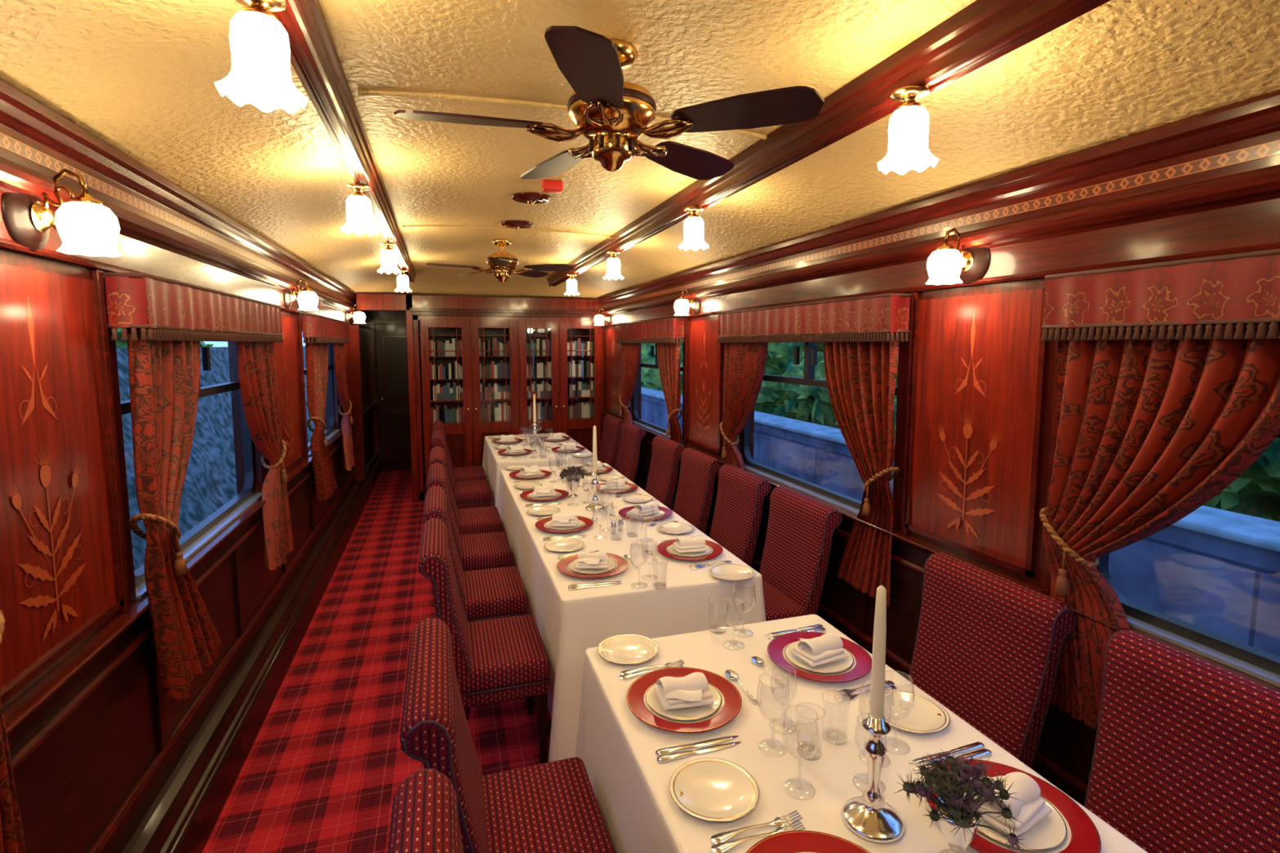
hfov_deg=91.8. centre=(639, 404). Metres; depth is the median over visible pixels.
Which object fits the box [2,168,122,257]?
wall sconce
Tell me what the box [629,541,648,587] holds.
wine glass
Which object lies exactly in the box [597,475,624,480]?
plate
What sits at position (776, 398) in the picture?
tree
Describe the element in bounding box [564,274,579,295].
ceiling lamp
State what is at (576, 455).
plate
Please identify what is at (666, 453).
dining chair
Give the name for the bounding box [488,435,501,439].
plate
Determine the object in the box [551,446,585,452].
plate
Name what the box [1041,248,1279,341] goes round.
pelmet
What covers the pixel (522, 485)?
plate
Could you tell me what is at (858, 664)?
plate
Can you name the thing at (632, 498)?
plate
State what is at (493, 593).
dining chair
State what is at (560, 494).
plate
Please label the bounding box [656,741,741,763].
knife
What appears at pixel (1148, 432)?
curtain
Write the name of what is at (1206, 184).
trim
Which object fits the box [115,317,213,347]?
tree
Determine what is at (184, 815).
baseboard
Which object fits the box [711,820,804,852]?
fork
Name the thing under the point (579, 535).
knife
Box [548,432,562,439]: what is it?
folded napkin
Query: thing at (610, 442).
dining chair
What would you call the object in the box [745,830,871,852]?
plate
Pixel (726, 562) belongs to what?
fork
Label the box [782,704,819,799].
wine glass
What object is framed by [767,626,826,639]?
knife
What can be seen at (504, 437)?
folded napkin
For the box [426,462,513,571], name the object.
dining chair
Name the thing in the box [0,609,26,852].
curtain
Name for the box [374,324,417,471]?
door
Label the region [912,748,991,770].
knife
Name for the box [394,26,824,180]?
ceiling fan
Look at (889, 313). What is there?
pelmet
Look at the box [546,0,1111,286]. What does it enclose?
ceiling beam
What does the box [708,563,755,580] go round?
plate
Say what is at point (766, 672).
wine glass
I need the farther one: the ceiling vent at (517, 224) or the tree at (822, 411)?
the tree at (822, 411)
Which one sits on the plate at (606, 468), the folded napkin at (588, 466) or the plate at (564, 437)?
the folded napkin at (588, 466)
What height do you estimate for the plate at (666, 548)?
0.021 m
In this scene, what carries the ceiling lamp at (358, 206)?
attached to the trim at (314, 58)
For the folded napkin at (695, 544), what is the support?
on the plate at (666, 548)
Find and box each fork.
[555,555,571,559]
[556,550,598,556]
[611,493,641,496]
[618,664,684,679]
[620,659,684,675]
[643,521,678,524]
[643,522,670,526]
[688,562,732,568]
[689,560,732,566]
[711,810,802,844]
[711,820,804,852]
[831,680,894,695]
[833,684,897,701]
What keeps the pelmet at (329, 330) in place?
attached to the wall at (60, 572)
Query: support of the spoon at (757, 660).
on the tablecloth at (616, 748)
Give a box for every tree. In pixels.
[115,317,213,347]
[640,338,683,395]
[754,334,823,422]
[791,353,898,440]
[1203,437,1279,521]
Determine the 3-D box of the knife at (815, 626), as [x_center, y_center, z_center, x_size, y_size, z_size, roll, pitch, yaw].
[0.540,0.790,2.172,0.225,0.008,0.020,-2,6,-17]
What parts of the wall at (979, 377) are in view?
panel, panel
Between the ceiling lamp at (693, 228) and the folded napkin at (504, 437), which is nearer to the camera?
the ceiling lamp at (693, 228)
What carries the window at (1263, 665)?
in the wall at (979, 377)
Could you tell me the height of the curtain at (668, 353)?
1.216 m
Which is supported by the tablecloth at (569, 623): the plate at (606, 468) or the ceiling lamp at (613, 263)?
the plate at (606, 468)
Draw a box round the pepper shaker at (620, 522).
[617,517,623,531]
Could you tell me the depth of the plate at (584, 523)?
3.38 m
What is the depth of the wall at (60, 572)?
1.66 m
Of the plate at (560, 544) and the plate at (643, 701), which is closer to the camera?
the plate at (643, 701)
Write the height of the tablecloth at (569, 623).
0.660 m
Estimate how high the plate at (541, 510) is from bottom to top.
0.015 m
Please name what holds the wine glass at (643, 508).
on the tablecloth at (569, 623)
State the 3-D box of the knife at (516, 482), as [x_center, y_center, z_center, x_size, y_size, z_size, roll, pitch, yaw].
[-0.807,0.564,4.515,0.225,0.008,0.020,-2,6,-16]
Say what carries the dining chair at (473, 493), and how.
on the floor
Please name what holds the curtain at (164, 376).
hanging from the pelmet at (178, 311)
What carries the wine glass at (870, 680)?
on the tablecloth at (616, 748)
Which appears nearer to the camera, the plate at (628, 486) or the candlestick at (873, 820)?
the candlestick at (873, 820)
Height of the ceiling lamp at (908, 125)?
0.176 m
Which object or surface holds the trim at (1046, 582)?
attached to the wall at (979, 377)
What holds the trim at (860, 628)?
attached to the wall at (979, 377)
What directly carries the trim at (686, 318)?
attached to the wall at (979, 377)
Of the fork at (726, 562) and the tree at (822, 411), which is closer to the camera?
the fork at (726, 562)
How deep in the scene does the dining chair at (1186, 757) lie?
1.50 m
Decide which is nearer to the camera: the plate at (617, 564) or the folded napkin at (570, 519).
the plate at (617, 564)
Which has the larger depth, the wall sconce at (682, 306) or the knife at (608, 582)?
the wall sconce at (682, 306)
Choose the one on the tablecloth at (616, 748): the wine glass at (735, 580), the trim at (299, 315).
the wine glass at (735, 580)
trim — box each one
[0,77,373,328]
[3,402,376,852]
[91,268,270,613]
[271,0,416,282]
[297,313,342,458]
[348,293,419,501]
[357,90,767,238]
[373,317,406,457]
[596,88,1279,326]
[600,410,1279,795]
[626,317,688,444]
[901,292,919,534]
[1041,340,1057,593]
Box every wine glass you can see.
[591,502,608,539]
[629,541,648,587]
[638,507,653,540]
[641,542,657,580]
[724,597,745,650]
[731,580,755,637]
[756,671,791,757]
[768,664,797,734]
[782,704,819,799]
[852,712,887,792]
[857,680,894,766]
[881,670,914,754]
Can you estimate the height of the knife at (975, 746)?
0.008 m
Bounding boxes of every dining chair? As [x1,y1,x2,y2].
[386,768,463,852]
[399,617,614,852]
[417,518,551,764]
[422,485,528,622]
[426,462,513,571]
[428,446,502,535]
[431,429,492,508]
[432,420,486,481]
[597,414,624,468]
[614,422,645,483]
[644,435,684,509]
[672,447,721,533]
[709,463,771,567]
[759,485,842,621]
[908,551,1076,768]
[1084,630,1279,852]
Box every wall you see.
[0,248,374,852]
[368,310,406,452]
[603,277,1097,806]
[640,386,1279,657]
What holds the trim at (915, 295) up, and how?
attached to the wall at (979, 377)
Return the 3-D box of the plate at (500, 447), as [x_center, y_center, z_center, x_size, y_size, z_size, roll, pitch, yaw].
[-1.309,0.418,5.995,0.200,0.015,0.200,-1,6,-8]
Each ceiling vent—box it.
[500,220,533,229]
[511,191,550,204]
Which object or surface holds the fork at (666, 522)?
on the tablecloth at (569, 623)
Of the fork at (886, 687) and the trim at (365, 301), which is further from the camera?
the trim at (365, 301)
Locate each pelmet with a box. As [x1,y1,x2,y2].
[103,271,284,342]
[301,314,350,343]
[616,318,684,343]
[717,293,911,342]
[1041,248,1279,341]
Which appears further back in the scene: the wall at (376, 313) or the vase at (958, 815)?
the wall at (376, 313)
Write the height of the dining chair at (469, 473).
0.978 m
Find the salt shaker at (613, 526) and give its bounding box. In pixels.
[610,520,617,534]
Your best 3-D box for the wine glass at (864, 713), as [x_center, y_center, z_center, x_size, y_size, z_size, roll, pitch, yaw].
[0.522,0.790,1.408,0.071,0.153,0.071,-2,6,-18]
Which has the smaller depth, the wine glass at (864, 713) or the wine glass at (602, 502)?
the wine glass at (864, 713)
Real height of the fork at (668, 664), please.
0.009 m
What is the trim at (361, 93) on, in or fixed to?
attached to the ceiling
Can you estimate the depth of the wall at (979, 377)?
2.34 m
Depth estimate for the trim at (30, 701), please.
2.01 m
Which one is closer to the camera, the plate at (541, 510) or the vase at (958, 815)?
the vase at (958, 815)
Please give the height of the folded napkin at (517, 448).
0.058 m
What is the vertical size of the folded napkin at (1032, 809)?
0.058 m
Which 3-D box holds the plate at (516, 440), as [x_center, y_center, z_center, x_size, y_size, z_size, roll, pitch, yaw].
[-1.361,0.379,6.370,0.320,0.021,0.320,-2,6,-18]
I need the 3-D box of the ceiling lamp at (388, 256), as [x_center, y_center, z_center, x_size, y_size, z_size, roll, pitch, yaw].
[-1.498,-0.873,3.707,0.138,0.176,0.140,-2,6,-18]
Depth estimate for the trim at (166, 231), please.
1.98 m
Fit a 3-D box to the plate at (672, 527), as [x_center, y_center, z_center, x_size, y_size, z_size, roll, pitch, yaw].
[0.193,0.673,3.347,0.200,0.015,0.200,2,6,18]
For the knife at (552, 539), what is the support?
on the tablecloth at (569, 623)
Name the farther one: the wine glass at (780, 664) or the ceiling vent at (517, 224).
the ceiling vent at (517, 224)
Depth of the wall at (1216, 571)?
3.47 m
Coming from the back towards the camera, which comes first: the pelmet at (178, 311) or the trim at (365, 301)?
the trim at (365, 301)
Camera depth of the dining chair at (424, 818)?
1.04 m
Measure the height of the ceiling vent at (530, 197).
0.036 m
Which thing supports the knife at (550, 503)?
on the tablecloth at (569, 623)
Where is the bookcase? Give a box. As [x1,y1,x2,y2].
[409,294,604,500]
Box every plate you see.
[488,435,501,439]
[491,438,523,444]
[493,445,508,449]
[497,448,533,455]
[504,464,529,470]
[508,470,551,479]
[513,482,542,488]
[520,488,568,501]
[526,506,559,515]
[534,515,593,533]
[540,435,570,441]
[544,538,585,551]
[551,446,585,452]
[556,553,628,578]
[557,441,577,444]
[571,453,592,457]
[577,465,613,473]
[591,482,638,493]
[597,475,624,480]
[597,634,658,664]
[617,506,672,520]
[622,494,653,502]
[626,666,742,733]
[656,538,723,560]
[657,522,694,533]
[669,758,759,822]
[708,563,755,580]
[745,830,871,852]
[767,631,871,683]
[869,689,950,733]
[926,759,1101,852]
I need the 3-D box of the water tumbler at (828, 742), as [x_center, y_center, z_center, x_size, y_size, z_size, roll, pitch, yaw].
[0.496,0.795,1.574,0.070,0.111,0.070,-2,6,-18]
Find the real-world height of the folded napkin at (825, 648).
0.058 m
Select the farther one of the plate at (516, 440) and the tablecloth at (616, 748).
the plate at (516, 440)
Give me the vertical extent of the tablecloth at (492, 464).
0.660 m
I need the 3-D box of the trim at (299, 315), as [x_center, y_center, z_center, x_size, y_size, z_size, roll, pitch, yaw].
[-2.596,-0.196,5.092,0.018,1.013,1.630,-2,6,-18]
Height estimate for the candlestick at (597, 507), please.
0.522 m
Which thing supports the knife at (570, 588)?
on the tablecloth at (569, 623)
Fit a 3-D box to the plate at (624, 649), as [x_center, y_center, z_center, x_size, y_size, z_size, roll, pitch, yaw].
[-0.038,0.801,2.021,0.200,0.015,0.200,3,6,25]
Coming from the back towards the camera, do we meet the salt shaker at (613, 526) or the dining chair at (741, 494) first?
the dining chair at (741, 494)
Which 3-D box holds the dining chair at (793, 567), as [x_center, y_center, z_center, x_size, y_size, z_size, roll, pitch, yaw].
[0.659,0.962,3.171,0.491,0.978,0.522,-2,6,-18]
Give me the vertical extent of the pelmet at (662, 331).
0.197 m
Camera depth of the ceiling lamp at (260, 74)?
1.05 m
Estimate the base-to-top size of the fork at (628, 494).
0.009 m
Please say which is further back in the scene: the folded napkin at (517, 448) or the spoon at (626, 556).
the folded napkin at (517, 448)
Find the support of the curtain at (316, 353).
hanging from the pelmet at (329, 330)
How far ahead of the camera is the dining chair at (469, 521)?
4.47 m
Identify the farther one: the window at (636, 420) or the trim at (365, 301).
the trim at (365, 301)
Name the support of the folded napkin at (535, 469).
on the plate at (515, 474)
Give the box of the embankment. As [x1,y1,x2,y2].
[115,346,314,571]
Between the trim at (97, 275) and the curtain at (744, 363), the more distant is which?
the curtain at (744, 363)
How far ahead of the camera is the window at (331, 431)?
5.71 m
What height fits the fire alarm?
0.045 m
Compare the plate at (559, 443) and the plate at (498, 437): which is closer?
the plate at (559, 443)
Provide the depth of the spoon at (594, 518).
3.53 m
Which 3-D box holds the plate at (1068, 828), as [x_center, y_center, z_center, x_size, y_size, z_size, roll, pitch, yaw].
[0.776,0.866,1.312,0.320,0.021,0.320,-2,6,-18]
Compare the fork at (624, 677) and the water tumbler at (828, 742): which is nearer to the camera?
the water tumbler at (828, 742)
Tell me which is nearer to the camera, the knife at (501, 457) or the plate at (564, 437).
the knife at (501, 457)
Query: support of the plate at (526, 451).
on the tablecloth at (492, 464)
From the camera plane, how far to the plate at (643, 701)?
1.69 m
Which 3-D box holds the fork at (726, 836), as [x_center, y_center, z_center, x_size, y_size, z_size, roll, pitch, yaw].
[0.242,0.874,1.283,0.205,0.009,0.025,-2,6,-19]
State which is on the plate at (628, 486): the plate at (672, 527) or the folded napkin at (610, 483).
the folded napkin at (610, 483)
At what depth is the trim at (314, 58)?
1.61 m
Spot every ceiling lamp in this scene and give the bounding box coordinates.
[213,0,308,113]
[340,182,379,235]
[377,242,401,274]
[394,269,412,293]
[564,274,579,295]
[603,251,623,279]
[677,206,708,251]
[877,84,939,174]
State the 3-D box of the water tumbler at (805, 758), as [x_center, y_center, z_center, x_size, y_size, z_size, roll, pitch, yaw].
[0.415,0.801,1.517,0.070,0.111,0.070,-2,6,-18]
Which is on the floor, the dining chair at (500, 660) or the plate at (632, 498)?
the dining chair at (500, 660)
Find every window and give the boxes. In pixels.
[120,308,262,599]
[303,342,340,456]
[632,343,682,442]
[741,334,897,515]
[1096,432,1279,687]
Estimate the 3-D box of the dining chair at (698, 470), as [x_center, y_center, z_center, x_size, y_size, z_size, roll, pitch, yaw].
[0.253,0.839,4.442,0.491,0.978,0.522,-2,6,-18]
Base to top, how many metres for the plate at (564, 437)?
0.021 m
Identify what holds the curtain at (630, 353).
hanging from the pelmet at (662, 331)
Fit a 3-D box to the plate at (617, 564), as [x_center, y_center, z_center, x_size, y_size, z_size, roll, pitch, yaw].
[-0.212,0.725,2.775,0.320,0.021,0.320,-2,6,-18]
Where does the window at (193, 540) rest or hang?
in the wall at (60, 572)
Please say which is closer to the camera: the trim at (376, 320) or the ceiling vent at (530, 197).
the ceiling vent at (530, 197)
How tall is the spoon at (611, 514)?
0.012 m
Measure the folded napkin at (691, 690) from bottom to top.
0.058 m
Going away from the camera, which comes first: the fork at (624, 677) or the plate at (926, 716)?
the plate at (926, 716)
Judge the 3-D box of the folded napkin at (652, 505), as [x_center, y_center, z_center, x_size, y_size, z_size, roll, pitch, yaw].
[0.028,0.603,3.638,0.144,0.058,0.125,-4,7,-36]
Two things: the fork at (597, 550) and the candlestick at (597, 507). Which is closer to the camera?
the fork at (597, 550)
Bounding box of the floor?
[202,469,551,852]
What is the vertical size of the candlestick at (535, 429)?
0.522 m
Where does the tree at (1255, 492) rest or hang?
on the ground
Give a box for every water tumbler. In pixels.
[626,513,638,537]
[651,558,668,590]
[708,596,728,634]
[795,702,825,760]
[822,689,850,745]
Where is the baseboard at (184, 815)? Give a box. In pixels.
[121,451,382,852]
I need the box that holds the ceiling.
[0,0,1279,299]
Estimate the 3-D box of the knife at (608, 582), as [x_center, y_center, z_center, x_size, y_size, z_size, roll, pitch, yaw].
[-0.188,0.749,2.595,0.225,0.008,0.020,-2,6,-18]
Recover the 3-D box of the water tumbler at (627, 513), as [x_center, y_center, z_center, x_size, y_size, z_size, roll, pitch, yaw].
[-0.041,0.634,3.253,0.070,0.111,0.070,-2,6,-18]
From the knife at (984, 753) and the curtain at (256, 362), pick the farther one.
the curtain at (256, 362)
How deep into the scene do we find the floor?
2.88 m
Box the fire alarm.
[541,179,563,193]
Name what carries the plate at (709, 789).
on the tablecloth at (616, 748)
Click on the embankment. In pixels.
(210, 483)
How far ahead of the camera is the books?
7.30 m
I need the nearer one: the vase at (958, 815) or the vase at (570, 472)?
the vase at (958, 815)
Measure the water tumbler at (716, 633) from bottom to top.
0.111 m
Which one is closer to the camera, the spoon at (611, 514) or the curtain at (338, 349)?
the spoon at (611, 514)
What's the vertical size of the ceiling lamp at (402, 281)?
0.176 m
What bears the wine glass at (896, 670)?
on the tablecloth at (616, 748)
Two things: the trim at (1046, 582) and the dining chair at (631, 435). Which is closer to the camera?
the trim at (1046, 582)
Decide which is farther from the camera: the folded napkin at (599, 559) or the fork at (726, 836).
the folded napkin at (599, 559)
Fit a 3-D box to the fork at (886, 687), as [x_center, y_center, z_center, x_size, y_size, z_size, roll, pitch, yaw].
[0.650,0.827,1.780,0.205,0.009,0.025,-2,6,-19]
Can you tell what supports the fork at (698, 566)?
on the tablecloth at (569, 623)
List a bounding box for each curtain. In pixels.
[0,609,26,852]
[126,318,222,704]
[235,342,293,569]
[305,333,337,502]
[332,342,355,471]
[618,343,640,423]
[657,338,682,484]
[720,336,768,470]
[823,333,900,607]
[1039,322,1279,728]
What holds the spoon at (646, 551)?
on the tablecloth at (569, 623)
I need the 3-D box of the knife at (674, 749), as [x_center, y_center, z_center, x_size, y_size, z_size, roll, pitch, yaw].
[0.146,0.849,1.552,0.225,0.008,0.020,-2,6,-19]
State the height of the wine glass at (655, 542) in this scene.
0.153 m
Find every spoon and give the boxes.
[591,517,601,527]
[608,513,617,521]
[623,554,638,568]
[644,550,660,564]
[724,670,757,704]
[751,656,784,688]
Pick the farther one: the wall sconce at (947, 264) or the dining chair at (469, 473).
the dining chair at (469, 473)
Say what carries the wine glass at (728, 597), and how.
on the tablecloth at (616, 748)
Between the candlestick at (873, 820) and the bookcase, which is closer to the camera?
the candlestick at (873, 820)
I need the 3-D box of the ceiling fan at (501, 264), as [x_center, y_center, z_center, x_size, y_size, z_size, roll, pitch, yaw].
[-0.992,-0.993,4.312,0.952,0.289,0.970,-3,6,-32]
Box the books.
[428,337,594,422]
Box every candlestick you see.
[528,393,541,446]
[585,423,604,511]
[841,581,904,844]
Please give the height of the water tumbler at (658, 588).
0.111 m
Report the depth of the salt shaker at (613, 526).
3.27 m
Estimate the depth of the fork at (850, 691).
1.79 m
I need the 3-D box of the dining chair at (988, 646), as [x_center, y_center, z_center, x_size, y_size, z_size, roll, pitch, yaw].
[1.008,1.067,2.080,0.491,0.978,0.522,-2,6,-18]
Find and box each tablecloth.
[482,432,597,507]
[497,462,766,762]
[574,614,1147,852]
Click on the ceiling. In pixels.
(140, 76)
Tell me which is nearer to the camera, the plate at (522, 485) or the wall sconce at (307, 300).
the wall sconce at (307, 300)
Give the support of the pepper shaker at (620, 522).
on the tablecloth at (569, 623)
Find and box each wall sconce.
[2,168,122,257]
[284,279,319,311]
[345,304,365,324]
[594,308,611,325]
[674,288,701,315]
[925,227,990,284]
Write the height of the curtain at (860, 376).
1.216 m
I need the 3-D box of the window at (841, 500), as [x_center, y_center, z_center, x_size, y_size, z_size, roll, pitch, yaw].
[0.905,0.009,3.401,0.082,0.930,1.500,-2,6,-18]
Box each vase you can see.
[558,465,589,497]
[894,748,1028,852]
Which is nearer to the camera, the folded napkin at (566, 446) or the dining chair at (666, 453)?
the dining chair at (666, 453)
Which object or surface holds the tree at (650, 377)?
on the ground
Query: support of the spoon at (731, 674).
on the tablecloth at (616, 748)
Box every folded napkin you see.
[500,434,514,441]
[505,444,524,453]
[518,465,542,475]
[533,484,555,496]
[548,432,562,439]
[550,512,578,526]
[560,442,576,449]
[575,551,609,568]
[582,461,604,471]
[604,478,625,488]
[630,501,660,515]
[654,671,714,710]
[672,535,706,552]
[790,633,848,666]
[974,772,1052,837]
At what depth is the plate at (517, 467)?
5.05 m
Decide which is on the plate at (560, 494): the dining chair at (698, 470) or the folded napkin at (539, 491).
the folded napkin at (539, 491)
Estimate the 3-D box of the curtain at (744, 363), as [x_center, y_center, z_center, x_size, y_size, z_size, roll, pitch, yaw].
[0.635,0.153,3.921,0.123,1.216,0.540,-1,6,-15]
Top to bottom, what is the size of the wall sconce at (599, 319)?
0.200 m
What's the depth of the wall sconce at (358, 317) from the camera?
6.38 m
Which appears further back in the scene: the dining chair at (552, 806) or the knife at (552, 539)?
the knife at (552, 539)
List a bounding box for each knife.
[500,457,522,458]
[513,481,541,484]
[525,502,560,505]
[525,503,560,506]
[542,534,586,539]
[542,536,585,541]
[568,581,620,587]
[568,582,621,591]
[655,735,738,756]
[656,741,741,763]
[765,624,823,635]
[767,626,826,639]
[907,742,985,764]
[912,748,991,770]
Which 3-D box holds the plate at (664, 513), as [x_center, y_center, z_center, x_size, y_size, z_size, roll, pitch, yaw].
[0.033,0.642,3.636,0.320,0.021,0.320,-2,6,-18]
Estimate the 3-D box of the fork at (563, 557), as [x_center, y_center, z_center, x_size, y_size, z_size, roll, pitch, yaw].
[-0.297,0.715,2.937,0.205,0.009,0.025,-2,6,-18]
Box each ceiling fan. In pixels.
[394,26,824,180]
[426,239,573,282]
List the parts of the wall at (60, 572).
panel, panel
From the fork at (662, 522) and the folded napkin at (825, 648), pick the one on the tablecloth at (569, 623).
the fork at (662, 522)
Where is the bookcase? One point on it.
(518, 321)
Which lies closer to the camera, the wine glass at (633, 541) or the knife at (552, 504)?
the wine glass at (633, 541)
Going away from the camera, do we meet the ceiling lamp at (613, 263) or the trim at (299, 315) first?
the ceiling lamp at (613, 263)
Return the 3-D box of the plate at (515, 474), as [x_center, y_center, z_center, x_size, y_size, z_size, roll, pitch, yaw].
[-0.833,0.538,4.719,0.320,0.021,0.320,-2,6,-18]

